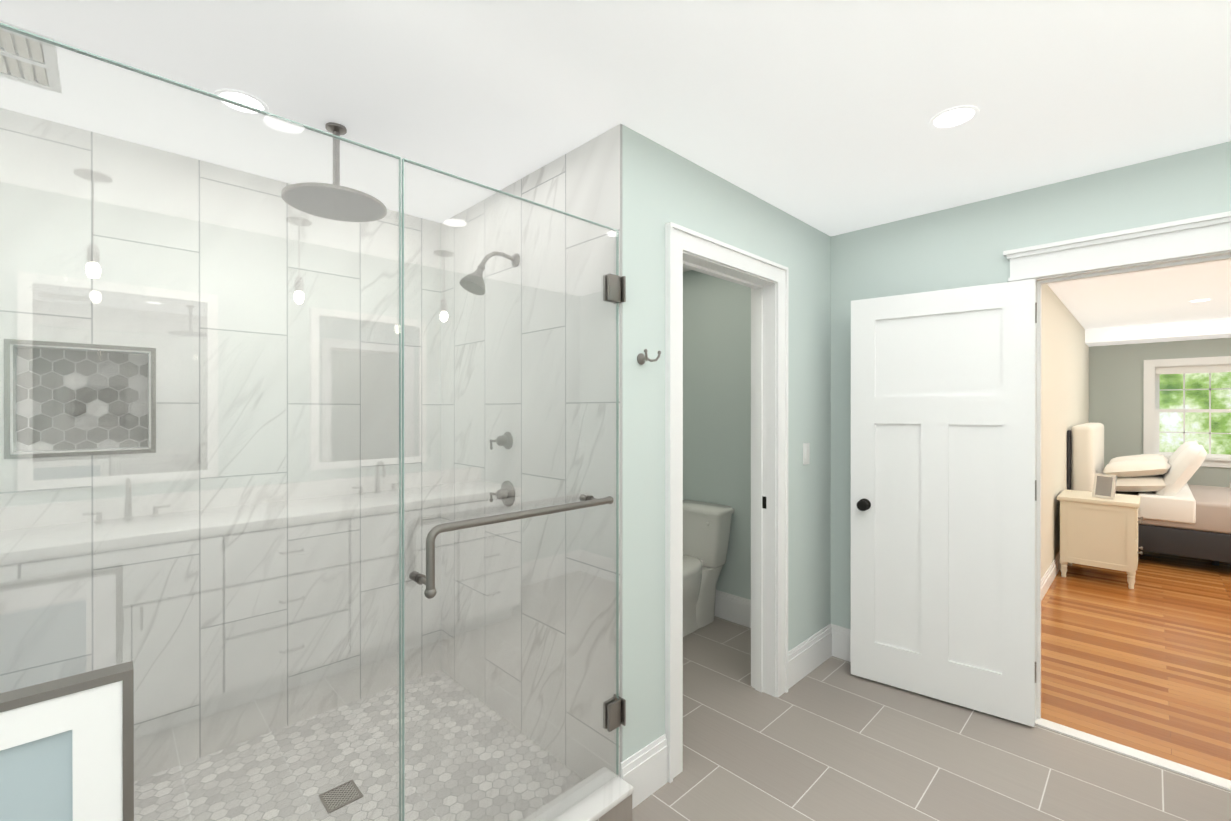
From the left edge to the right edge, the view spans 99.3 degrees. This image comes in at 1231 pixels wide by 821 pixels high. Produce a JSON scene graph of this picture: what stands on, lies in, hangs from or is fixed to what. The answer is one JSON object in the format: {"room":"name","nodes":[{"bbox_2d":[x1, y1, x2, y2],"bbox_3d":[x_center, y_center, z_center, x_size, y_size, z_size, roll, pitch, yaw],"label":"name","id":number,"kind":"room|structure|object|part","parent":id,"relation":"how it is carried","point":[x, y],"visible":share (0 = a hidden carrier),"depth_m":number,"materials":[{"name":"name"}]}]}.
{"room":"bathroom","nodes":[
{"label":"bathroom","id":0,"kind":"room"},
{"bbox_2d":[0,107,440,781],"bbox_3d":[-1.764,0.206,2.107,2.210,2.440,0.100,0,0,-44],"label":"wall","id":1,"kind":"structure","parent":0,"point":[302,467],"depth_m":2.22,"materials":[{"name":"tile"}]},
{"bbox_2d":[4,339,155,458],"bbox_3d":[-1.916,-0.039,1.890,0.384,0.404,0.007,0,0,-44],"label":"trim","id":2,"kind":"structure","parent":1,"relation":"attached to","point":[6,375],"depth_m":1.85,"materials":[{"name":"grey tile"}]},
{"bbox_2d":[10,343,150,454],"bbox_3d":[-1.947,-0.039,1.922,0.360,0.380,0.090,0,0,-44],"label":"frame","id":3,"kind":"structure","parent":1,"relation":"attached to","point":[13,363],"depth_m":1.85,"materials":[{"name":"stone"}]},
{"bbox_2d":[0,0,1230,329],"bbox_3d":[3.331,-1.065,2.672,10.540,0.100,6.640,0,0,-44],"label":"ceiling","id":4,"kind":"structure","parent":0,"point":[818,114],"depth_m":1.65,"materials":[{"name":"white paint"}]},
{"bbox_2d":[0,21,61,93],"bbox_3d":[-1.756,-1.007,1.430,0.320,0.012,0.320,0,0,-44],"label":"ceiling vent","id":5,"kind":"object","parent":4,"relation":"in","point":[36,67],"visible":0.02,"depth_m":1.50,"materials":[{"name":"white metal"}]},
{"bbox_2d":[214,89,268,115],"bbox_3d":[-1.229,-1.012,1.720,0.147,0.003,0.147,0,0,1],"label":"recessed light","id":6,"kind":"object","parent":4,"relation":"in","point":[238,96],"depth_m":1.71,"materials":[{"name":"white paint"}]},
{"bbox_3d":[-1.228,-1.012,1.720,0.148,0.004,0.148,0,0,-44],"label":"trim","id":7,"kind":"part","parent":6,"relation":"part of","materials":[{"name":"white paint"}]},
{"bbox_2d":[281,122,386,221],"bbox_3d":[-1.000,-0.874,1.873,0.332,0.280,0.332,0,0,-44],"label":"rain showerhead","id":8,"kind":"object","parent":4,"relation":"attached to","point":[336,129],"visible":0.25,"depth_m":1.85,"materials":[{"name":"silver metal"}]},
{"bbox_2d":[929,105,979,129],"bbox_3d":[1.170,-1.012,1.809,0.147,0.003,0.147,0,0,1],"label":"recessed light","id":9,"kind":"object","parent":4,"relation":"in","point":[953,117],"depth_m":1.81,"materials":[{"name":"white paint"}]},
{"bbox_3d":[1.170,-1.012,1.809,0.148,0.004,0.148,0,0,-44],"label":"trim","id":10,"kind":"part","parent":9,"relation":"part of","materials":[{"name":"white paint"}]},
{"bbox_2d":[1085,318,1230,346],"bbox_3d":[7.590,-0.934,5.287,0.550,0.170,4.200,0,0,-44],"label":"soffit beam","id":11,"kind":"structure","parent":4,"relation":"attached to","point":[1188,330],"depth_m":6.18,"materials":[{"name":"white paint"}]},
{"bbox_2d":[1189,299,1211,301],"bbox_3d":[5.410,-1.017,4.838,0.147,0.003,0.147,0,0,1],"label":"recessed light","id":12,"kind":"object","parent":4,"relation":"in","point":[1200,300],"depth_m":4.83,"materials":[{"name":"white paint"}]},
{"bbox_2d":[622,124,643,761],"bbox_3d":[-0.452,0.205,2.422,0.110,2.440,1.480,0,0,-44],"label":"wall","id":13,"kind":"structure","parent":0,"point":[633,438],"depth_m":1.89,"materials":[{"name":"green paint"}]},
{"bbox_2d":[441,123,621,778],"bbox_3d":[-0.461,0.205,2.345,0.010,2.440,1.379,0,0,-44],"label":"shower wall tile","id":14,"kind":"structure","parent":13,"relation":"attached to","point":[584,181],"depth_m":2.19,"materials":[{"name":"tile"}]},
{"bbox_2d":[460,251,519,294],"bbox_3d":[-0.534,-0.590,2.223,0.263,0.209,0.108,0,0,-44],"label":"shower head","id":15,"kind":"object","parent":14,"relation":"attached to","point":[511,258],"depth_m":2.18},
{"bbox_2d":[490,432,512,449],"bbox_3d":[-0.484,0.135,2.322,0.054,0.081,0.179,0,0,-44],"label":"shower valve","id":16,"kind":"object","parent":14,"relation":"attached to","point":[507,443],"depth_m":2.33,"materials":[{"name":"silver metal"}]},
{"bbox_2d":[489,481,514,506],"bbox_3d":[-0.482,0.361,2.320,0.054,0.110,0.203,0,0,-44],"label":"shower valve","id":17,"kind":"object","parent":14,"relation":"attached to","point":[503,486],"depth_m":2.33,"materials":[{"name":"silver metal"}]},
{"bbox_2d":[644,136,830,746],"bbox_3d":[0.638,0.205,2.536,1.610,2.440,0.120,0,0,-44],"label":"wall","id":18,"kind":"structure","parent":0,"point":[804,252],"depth_m":2.52,"materials":[{"name":"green paint"}]},
{"bbox_2d":[637,349,660,364],"bbox_3d":[0.116,-0.193,1.897,0.088,0.050,0.064,0,0,-44],"label":"robe hook","id":19,"kind":"object","parent":18,"relation":"attached to","point":[641,358],"visible":1,"depth_m":1.90,"materials":[{"name":"silver metal"}]},
{"bbox_2d":[621,222,788,808],"bbox_3d":[0.396,0.352,2.299,1.172,2.147,0.172,0,0,-44],"label":"trim","id":20,"kind":"structure","parent":18,"relation":"attached to","point":[647,771],"depth_m":2.59,"materials":[{"name":"white wood"}]},
{"bbox_3d":[0.482,0.352,2.384,0.929,2.147,0.172,0,0,-44],"label":"toilet door casing","id":21,"kind":"part","parent":20,"relation":"part of","materials":[{"name":"white wood"}]},
{"bbox_2d":[762,496,765,508],"bbox_3d":[0.745,0.465,2.648,0.002,0.060,0.040,0,0,-44],"label":"strike plate","id":22,"kind":"object","parent":18,"relation":"attached to","point":[763,502],"depth_m":2.64,"materials":[{"name":"brown metal"}]},
{"bbox_2d":[803,443,809,464],"bbox_3d":[1.034,0.234,2.831,0.070,0.116,0.008,0,0,-44],"label":"light switch","id":23,"kind":"object","parent":18,"relation":"attached to","point":[806,453],"visible":1,"depth_m":2.82,"materials":[{"name":"white plastic"}]},
{"bbox_2d":[788,624,831,688],"bbox_3d":[1.063,1.334,2.857,0.555,0.180,0.015,0,0,-44],"label":"baseboard","id":24,"kind":"structure","parent":18,"relation":"attached to","point":[809,655],"depth_m":2.84,"materials":[{"name":"white wood"}]},
{"bbox_2d":[632,616,1230,820],"bbox_3d":[0.141,1.477,1.425,3.985,0.100,3.740,0,0,-44],"label":"floor","id":25,"kind":"structure","parent":0,"point":[832,738],"depth_m":2.11,"materials":[{"name":"beige tile"}]},
{"bbox_2d":[0,661,133,820],"bbox_3d":[-0.993,0.891,0.410,0.905,1.075,0.230,0,0,-44],"label":"picture frame","id":26,"kind":"object","parent":25,"relation":"on","point":[66,748],"visible":1,"depth_m":0.68,"materials":[{"name":"grey wood"}]},
{"bbox_3d":[-0.991,0.881,0.408,0.789,0.939,0.014,0,0,-44],"label":"glass","id":27,"kind":"part","parent":26,"relation":"part of","materials":[{"name":"grey"}]},
{"bbox_2d":[0,23,633,820],"bbox_3d":[-0.768,0.399,1.085,2.186,2.057,0.155,0,0,-44],"label":"shower enclosure","id":28,"kind":"object","parent":25,"relation":"on","point":[602,793],"visible":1,"depth_m":1.19,"materials":[{"name":"clear glass"}]},
{"bbox_3d":[-0.263,0.326,1.573,0.753,1.911,0.010,0,0,-44],"label":"glass door","id":29,"kind":"part","parent":28,"relation":"part of","materials":[{"name":"clear glass"}]},
{"bbox_2d":[134,670,582,820],"bbox_3d":[-1.274,1.417,1.606,2.190,0.018,1.305,0,0,-44],"label":"shower pan","id":30,"kind":"object","parent":25,"relation":"on","point":[368,765],"depth_m":2.04,"materials":[{"name":"grey tile"}]},
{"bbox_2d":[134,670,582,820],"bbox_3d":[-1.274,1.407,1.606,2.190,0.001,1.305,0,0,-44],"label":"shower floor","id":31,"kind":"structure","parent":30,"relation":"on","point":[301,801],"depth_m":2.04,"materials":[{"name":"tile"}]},
{"bbox_2d":[319,779,362,813],"bbox_3d":[-1.000,1.404,1.905,0.116,0.004,0.116,0,0,-44],"label":"shower drain","id":32,"kind":"object","parent":31,"relation":"on","point":[344,792],"depth_m":1.90,"materials":[{"name":"silver metal"}]},
{"bbox_2d":[683,499,733,636],"bbox_3d":[0.387,1.034,3.395,0.751,0.780,0.472,0,0,-44],"label":"toilet","id":33,"kind":"object","parent":25,"relation":"on","point":[706,530],"visible":0.65,"depth_m":3.42,"materials":[{"name":"white ceramic"}]},
{"bbox_3d":[0.323,1.001,3.333,0.571,0.043,0.376,0,0,-44],"label":"seat","id":34,"kind":"part","parent":33,"relation":"part of","materials":[{"name":"white ceramic"}]},
{"bbox_2d":[683,141,1230,628],"bbox_3d":[1.387,0.204,3.007,0.120,2.440,3.210,0,0,-44],"label":"wall","id":35,"kind":"structure","parent":0,"point":[965,245],"depth_m":2.94,"materials":[{"name":"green paint"}]},
{"bbox_2d":[715,590,750,627],"bbox_3d":[0.728,1.333,3.588,0.015,0.180,1.260,0,0,-44],"label":"baseboard","id":36,"kind":"structure","parent":35,"relation":"attached to","point":[733,608],"depth_m":3.51,"materials":[{"name":"white wood"}]},
{"bbox_2d":[830,623,850,661],"bbox_3d":[1.546,1.335,2.749,0.015,0.180,0.845,0,0,-44],"label":"baseboard","id":37,"kind":"structure","parent":35,"relation":"attached to","point":[841,642],"depth_m":3.00,"materials":[{"name":"white wood"}]},
{"bbox_2d":[851,279,1036,726],"bbox_3d":[1.581,0.413,2.581,0.778,2.000,0.043,0,0,38],"label":"door leaf","id":38,"kind":"structure","parent":35,"relation":"in","point":[943,483],"depth_m":2.54,"materials":[{"name":"white wood"}]},
{"bbox_2d":[857,499,870,510],"bbox_3d":[1.326,0.494,2.773,0.060,0.060,0.175,0,0,38],"label":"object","id":39,"kind":"structure","parent":38,"relation":"attached to","point":[863,504],"depth_m":2.71,"materials":[{"name":"brown metal"}]},
{"bbox_3d":[1.891,0.370,2.359,0.014,1.710,0.013,0,0,-44],"label":"bedroom door hinge","id":40,"kind":"part","parent":38,"relation":"part of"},
{"bbox_2d":[1003,211,1230,720],"bbox_3d":[2.224,0.343,2.148,0.204,2.166,0.998,0,0,-44],"label":"trim","id":41,"kind":"structure","parent":35,"relation":"attached to","point":[1207,238],"depth_m":2.22,"materials":[{"name":"white wood"}]},
{"bbox_3d":[2.224,0.343,2.148,0.204,2.166,0.998,0,0,-44],"label":"bedroom door casing","id":42,"kind":"part","parent":41,"relation":"part of","materials":[{"name":"white wood"}]},
{"bbox_2d":[1035,718,1230,790],"bbox_3d":[2.196,1.472,2.122,0.070,0.107,0.770,0,0,-44],"label":"marble door sill","id":43,"kind":"structure","parent":35,"relation":"attached to","point":[1214,780],"depth_m":2.16,"materials":[{"name":"white stone"}]},
{"bbox_2d":[1041,284,1088,578],"bbox_3d":[4.084,0.201,4.889,6.370,2.440,0.120,0,0,-44],"label":"wall","id":44,"kind":"structure","parent":0,"point":[1064,377],"depth_m":4.63,"materials":[{"name":"white paint"}]},
{"bbox_2d":[1041,552,1060,600],"bbox_3d":[4.088,1.356,4.800,6.250,0.130,0.015,0,0,-44],"label":"baseboard","id":45,"kind":"structure","parent":44,"relation":"attached to","point":[1049,576],"depth_m":4.25,"materials":[{"name":"white wood"}]},
{"bbox_2d":[1041,550,1230,780],"bbox_3d":[4.688,1.472,4.139,6.315,0.100,6.600,0,0,-44],"label":"floor","id":46,"kind":"structure","parent":0,"point":[1144,665],"depth_m":3.02,"materials":[{"name":"brown wood"}]},
{"bbox_2d":[1057,473,1142,588],"bbox_3d":[4.150,0.977,4.478,0.554,0.889,0.516,0,0,-44],"label":"nightstand","id":47,"kind":"object","parent":46,"relation":"on","point":[1099,525],"visible":1,"depth_m":4.31,"materials":[{"name":"beige wood"}]},
{"bbox_2d":[1095,476,1112,495],"bbox_3d":[4.079,0.631,4.369,0.078,0.158,0.111,0,0,-44],"label":"photo","id":48,"kind":"object","parent":47,"relation":"on","point":[1103,484],"depth_m":4.37,"materials":[{"name":"grey paper"}]},
{"bbox_2d":[1092,473,1116,499],"bbox_3d":[4.087,0.632,4.371,0.115,0.200,0.156,0,0,-44],"label":"picture frame","id":49,"kind":"object","parent":47,"relation":"on","point":[1104,486],"depth_m":4.36,"materials":[{"name":"white wood"}]},
{"bbox_3d":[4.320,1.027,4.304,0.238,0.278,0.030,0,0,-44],"label":"knob","id":50,"kind":"part","parent":47,"relation":"part of","materials":[{"name":"silver metal"}]},
{"bbox_2d":[1067,423,1230,565],"bbox_3d":[5.879,0.783,4.946,1.720,1.275,2.296,0,0,-44],"label":"bed","id":51,"kind":"object","parent":46,"relation":"on","point":[1179,514],"visible":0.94,"depth_m":4.79,"materials":[{"name":"grey fabric"}]},
{"bbox_3d":[5.153,0.572,5.691,1.700,0.855,0.166,0,0,-44],"label":"headboard","id":52,"kind":"part","parent":51,"relation":"part of","materials":[{"name":"beige fabric"}]},
{"bbox_3d":[5.944,0.934,4.880,1.580,0.255,2.070,0,0,-44],"label":"mattress","id":53,"kind":"part","parent":51,"relation":"part of","materials":[{"name":"beige fabric"}]},
{"bbox_2d":[1089,338,1230,486],"bbox_3d":[6.832,0.198,6.547,0.120,2.440,1.340,0,0,-44],"label":"wall","id":54,"kind":"structure","parent":0,"point":[1116,391],"depth_m":6.71,"materials":[{"name":"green paint"}]},
{"bbox_2d":[1141,356,1230,467],"bbox_3d":[7.025,0.016,6.316,0.165,1.305,0.950,0,0,-44],"label":"bedroom window","id":55,"kind":"structure","parent":54,"relation":"in","point":[1154,369],"depth_m":6.42,"materials":[{"name":"white"}]},
{"bbox_3d":[7.047,0.011,6.337,0.004,1.095,0.710,0,0,-44],"label":"glass","id":56,"kind":"part","parent":55,"relation":"part of","materials":[{"name":"clear glass"}]},
{"bbox_2d":[1156,365,1230,374],"bbox_3d":[7.021,-0.493,6.312,0.025,0.084,0.700,0,0,-44],"label":"shade","id":57,"kind":"object","parent":55,"relation":"attached to","point":[1185,369],"depth_m":6.33,"materials":[{"name":"white fabric"}]},
{"bbox_3d":[-1.225,0.205,2.786,4.170,2.440,0.120,0,0,-44],"label":"wall","id":58,"kind":"structure","parent":0,"visible":0},
{"bbox_2d":[9,110,151,347],"bbox_3d":[-1.951,-0.622,1.924,0.360,0.785,0.100,0,0,-44],"label":"wall tile","id":59,"kind":"structure","parent":58,"relation":"attached to","point":[99,222],"depth_m":1.88,"materials":[{"name":"stone"}]},
{"bbox_2d":[16,348,147,450],"bbox_3d":[-1.977,-0.039,1.952,0.344,0.364,0.001,0,0,-44],"label":"tile niche","id":60,"kind":"object","parent":58,"relation":"attached to","point":[96,411],"depth_m":1.94,"materials":[{"name":"tile"}]},
{"label":"outside","id":61,"kind":"structure","parent":0,"visible":0},
{"bbox_2d":[1159,372,1230,454],"bbox_3d":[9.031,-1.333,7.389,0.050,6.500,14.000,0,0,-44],"label":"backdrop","id":62,"kind":"structure","parent":61,"point":[1173,440],"depth_m":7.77,"materials":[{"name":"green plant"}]}
]}

